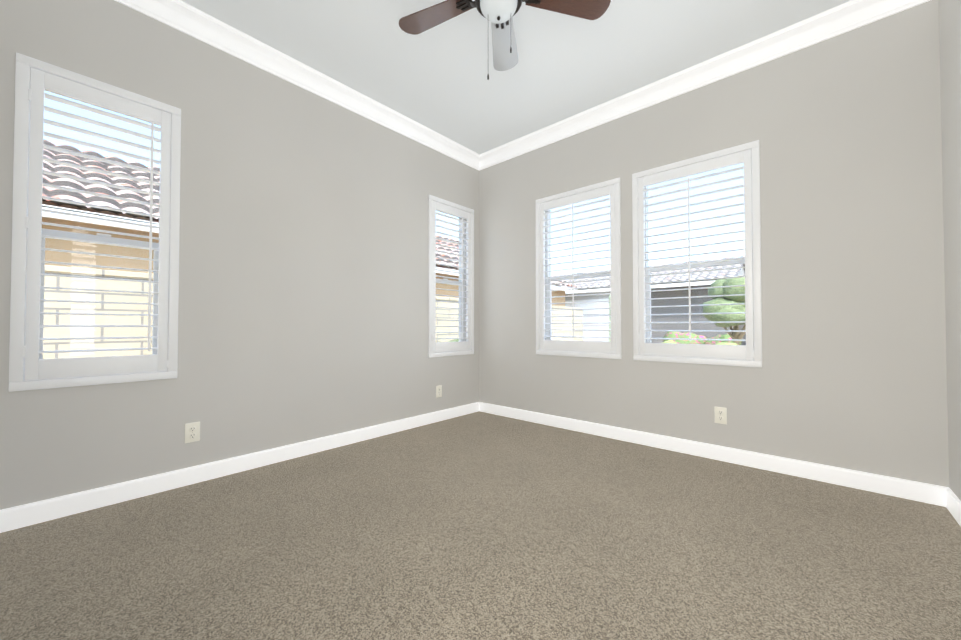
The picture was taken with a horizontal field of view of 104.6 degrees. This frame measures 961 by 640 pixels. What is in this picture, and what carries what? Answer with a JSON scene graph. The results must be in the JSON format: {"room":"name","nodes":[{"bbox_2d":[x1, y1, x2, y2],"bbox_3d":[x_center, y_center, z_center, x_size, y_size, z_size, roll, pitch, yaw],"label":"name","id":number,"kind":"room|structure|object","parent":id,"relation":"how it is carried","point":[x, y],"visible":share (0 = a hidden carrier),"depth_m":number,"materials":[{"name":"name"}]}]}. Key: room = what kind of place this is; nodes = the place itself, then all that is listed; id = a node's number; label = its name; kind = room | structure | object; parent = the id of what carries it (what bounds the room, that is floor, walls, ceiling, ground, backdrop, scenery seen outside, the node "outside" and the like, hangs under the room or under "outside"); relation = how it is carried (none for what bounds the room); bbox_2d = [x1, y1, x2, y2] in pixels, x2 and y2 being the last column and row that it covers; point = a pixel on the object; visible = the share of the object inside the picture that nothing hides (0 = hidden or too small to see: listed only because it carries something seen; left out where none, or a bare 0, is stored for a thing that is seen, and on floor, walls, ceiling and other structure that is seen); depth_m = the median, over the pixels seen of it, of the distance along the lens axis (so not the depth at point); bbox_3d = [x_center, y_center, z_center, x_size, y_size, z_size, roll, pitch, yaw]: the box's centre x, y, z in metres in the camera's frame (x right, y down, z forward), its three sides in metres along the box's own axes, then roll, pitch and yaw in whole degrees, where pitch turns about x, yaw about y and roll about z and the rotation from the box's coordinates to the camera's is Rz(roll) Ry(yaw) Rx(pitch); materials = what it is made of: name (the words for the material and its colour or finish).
{"room":"empty bedroom","nodes":[
{"label":"empty bedroom","id":0,"kind":"room"},
{"bbox_2d":[0,0,478,509],"bbox_3d":[-1.318,-0.379,3.178,0.180,3.200,4.060,-1,-1,42],"label":"wall","id":1,"kind":"structure","parent":0,"point":[303,278],"depth_m":2.66,"materials":[{"name":"paint"}]},
{"bbox_2d":[8,52,180,391],"bbox_3d":[-2.187,-0.494,2.158,0.218,1.715,0.660,-1,-1,42],"label":"window","id":2,"kind":"structure","parent":1,"relation":"in","point":[30,368],"depth_m":2.06,"materials":[{"name":"white wood"}]},
{"bbox_2d":[185,422,199,442],"bbox_3d":[-1.866,0.728,2.404,0.009,0.125,0.079,-1,-1,42],"label":"electrical outlet","id":3,"kind":"object","parent":1,"relation":"attached to","point":[192,432],"visible":1,"depth_m":2.40,"materials":[{"name":"white plastic"}]},
{"bbox_2d":[0,402,479,532],"bbox_3d":[-1.246,1.016,3.089,0.015,0.108,3.700,-1,-1,42],"label":"baseboard","id":4,"kind":"structure","parent":1,"relation":"attached to","point":[17,517],"depth_m":2.39,"materials":[{"name":"white wood"}]},
{"bbox_2d":[115,0,484,169],"bbox_3d":[-1.217,-1.912,3.114,0.092,0.135,3.700,-1,-1,42],"label":"crown molding","id":5,"kind":"structure","parent":1,"relation":"attached to","point":[183,17],"depth_m":2.83,"materials":[{"name":"white wood"}]},
{"bbox_2d":[436,385,441,397],"bbox_3d":[-0.445,0.768,3.992,0.009,0.125,0.079,-1,-1,42],"label":"electrical outlet","id":6,"kind":"object","parent":1,"relation":"attached to","point":[439,391],"visible":1,"depth_m":3.99,"materials":[{"name":"white plastic"}]},
{"bbox_2d":[428,195,473,357],"bbox_3d":[-0.363,-0.458,4.196,0.218,1.715,0.690,-1,-1,42],"label":"window","id":7,"kind":"structure","parent":1,"relation":"in","point":[462,346],"depth_m":4.18,"materials":[{"name":"white wood"}]},
{"bbox_2d":[0,411,960,639],"bbox_3d":[0.079,1.109,1.901,3.930,0.120,4.060,-1,-1,42],"label":"floor","id":8,"kind":"structure","parent":0,"point":[479,525],"depth_m":1.66,"materials":[{"name":"carpet"}]},
{"bbox_2d":[181,0,850,154],"bbox_3d":[0.079,-2.060,1.956,3.930,0.120,4.060,-1,-1,42],"label":"ceiling","id":9,"kind":"structure","parent":0,"point":[437,81],"depth_m":2.71,"materials":[{"name":"white paint"}]},
{"bbox_2d":[399,0,610,79],"bbox_3d":[0.062,-1.632,1.931,1.208,0.736,1.170,-1,-1,42],"label":"fan","id":10,"kind":"object","parent":9,"relation":"hanging from","point":[498,14],"visible":1,"depth_m":2.10,"materials":[{"name":"brown wood"}]},
{"bbox_2d":[479,0,948,486],"bbox_3d":[1.373,-0.375,3.373,3.570,3.200,0.180,-1,-1,42],"label":"wall","id":11,"kind":"structure","parent":0,"point":[844,129],"depth_m":2.52,"materials":[{"name":"paint"}]},
{"bbox_2d":[536,177,620,358],"bbox_3d":[0.970,-0.462,3.689,0.900,1.640,0.218,-1,-1,42],"label":"window","id":12,"kind":"structure","parent":11,"relation":"in","point":[546,344],"depth_m":3.62,"materials":[{"name":"white wood"}]},
{"bbox_2d":[479,0,910,167],"bbox_3d":[1.282,-1.909,3.298,3.330,0.135,0.092,-1,-1,42],"label":"crown molding","id":13,"kind":"structure","parent":11,"relation":"attached to","point":[853,14],"depth_m":2.83,"materials":[{"name":"white wood"}]},
{"bbox_2d":[632,140,761,367],"bbox_3d":[1.723,-0.473,3.016,0.900,1.640,0.218,-1,-1,42],"label":"window","id":14,"kind":"structure","parent":11,"relation":"in","point":[749,353],"depth_m":2.93,"materials":[{"name":"white wood"}]},
{"bbox_2d":[480,402,939,505],"bbox_3d":[1.307,1.019,3.275,3.510,0.108,0.015,-1,-1,42],"label":"baseboard","id":15,"kind":"structure","parent":11,"relation":"attached to","point":[897,487],"depth_m":2.69,"materials":[{"name":"white wood"}]},
{"bbox_2d":[714,406,726,423],"bbox_3d":[1.825,0.725,2.821,0.079,0.125,0.009,-1,-1,42],"label":"electrical outlet","id":16,"kind":"object","parent":11,"relation":"attached to","point":[720,415],"visible":1,"depth_m":2.82,"materials":[{"name":"white plastic"}]},
{"bbox_2d":[939,0,960,500],"bbox_3d":[1.476,-0.422,0.677,0.180,3.200,4.060,-1,-1,42],"label":"wall","id":17,"kind":"structure","parent":0,"point":[950,41],"depth_m":1.99,"materials":[{"name":"paint"}]},
{"bbox_2d":[911,0,929,7],"bbox_3d":[1.375,-1.953,0.794,0.092,0.135,3.700,-1,-1,42],"label":"crown molding","id":18,"kind":"structure","parent":17,"relation":"attached to","point":[913,2],"depth_m":2.19,"materials":[{"name":"white wood"}]},
{"bbox_2d":[940,486,960,525],"bbox_3d":[1.404,0.975,0.717,0.015,0.108,3.700,-1,-1,42],"label":"baseboard","id":19,"kind":"structure","parent":17,"relation":"attached to","point":[948,499],"depth_m":2.02,"materials":[{"name":"white wood"}]},
{"label":"outside","id":20,"kind":"structure","parent":0,"visible":0},
{"bbox_3d":[17.130,1.859,31.119,130.000,0.300,150.000,-1,-1,42],"label":"ground","id":21,"kind":"structure","parent":20,"visible":0},
{"bbox_2d":[42,139,577,306],"bbox_3d":[-7.794,-1.516,13.222,11.852,5.826,24.800,-1,-1,42],"label":"house","id":22,"kind":"structure","parent":21,"relation":"on","point":[51,243],"depth_m":6.86,"materials":[{"name":"beige"}]},
{"bbox_2d":[43,265,582,358],"bbox_3d":[-3.270,0.369,4.777,0.240,1.760,19.500,-1,-1,42],"label":"fence","id":23,"kind":"object","parent":21,"relation":"on","point":[63,282],"depth_m":3.90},
{"bbox_2d":[554,256,745,344],"bbox_3d":[8.455,-0.806,23.495,14.200,4.762,9.990,-1,-1,42],"label":"house","id":24,"kind":"structure","parent":21,"relation":"on","point":[685,301],"depth_m":17.96,"materials":[{"name":"grey"}]},
{"bbox_2d":[663,340,676,343],"bbox_3d":[3.848,0.875,7.603,1.545,0.975,1.292,-1,-1,42],"label":"bush","id":25,"kind":"object","parent":21,"relation":"on","point":[669,341],"depth_m":7.50,"materials":[{"name":"green plant"}]},
{"bbox_2d":[663,331,706,343],"bbox_3d":[8.369,0.961,15.216,1.583,1.079,1.175,-1,-1,42],"label":"bush","id":26,"kind":"object","parent":21,"relation":"on","point":[676,334],"depth_m":14.88,"materials":[{"name":"green plant"}]},
{"bbox_2d":[704,333,741,344],"bbox_3d":[9.442,0.986,14.480,1.256,0.986,1.377,-1,-1,42],"label":"bush","id":27,"kind":"object","parent":21,"relation":"on","point":[711,342],"depth_m":14.22,"materials":[{"name":"green plant"}]},
{"bbox_2d":[703,277,745,344],"bbox_3d":[6.059,0.138,8.759,1.350,2.363,1.348,-1,-1,42],"label":"tree","id":28,"kind":"object","parent":21,"relation":"on","point":[723,300],"depth_m":8.55,"materials":[{"name":"green plant"}]},
{"bbox_2d":[715,342,736,344],"bbox_3d":[4.396,0.881,6.516,1.152,0.975,0.972,-1,-1,42],"label":"bush","id":29,"kind":"object","parent":21,"relation":"on","point":[723,343],"depth_m":6.38,"materials":[{"name":"green plant"}]}
]}

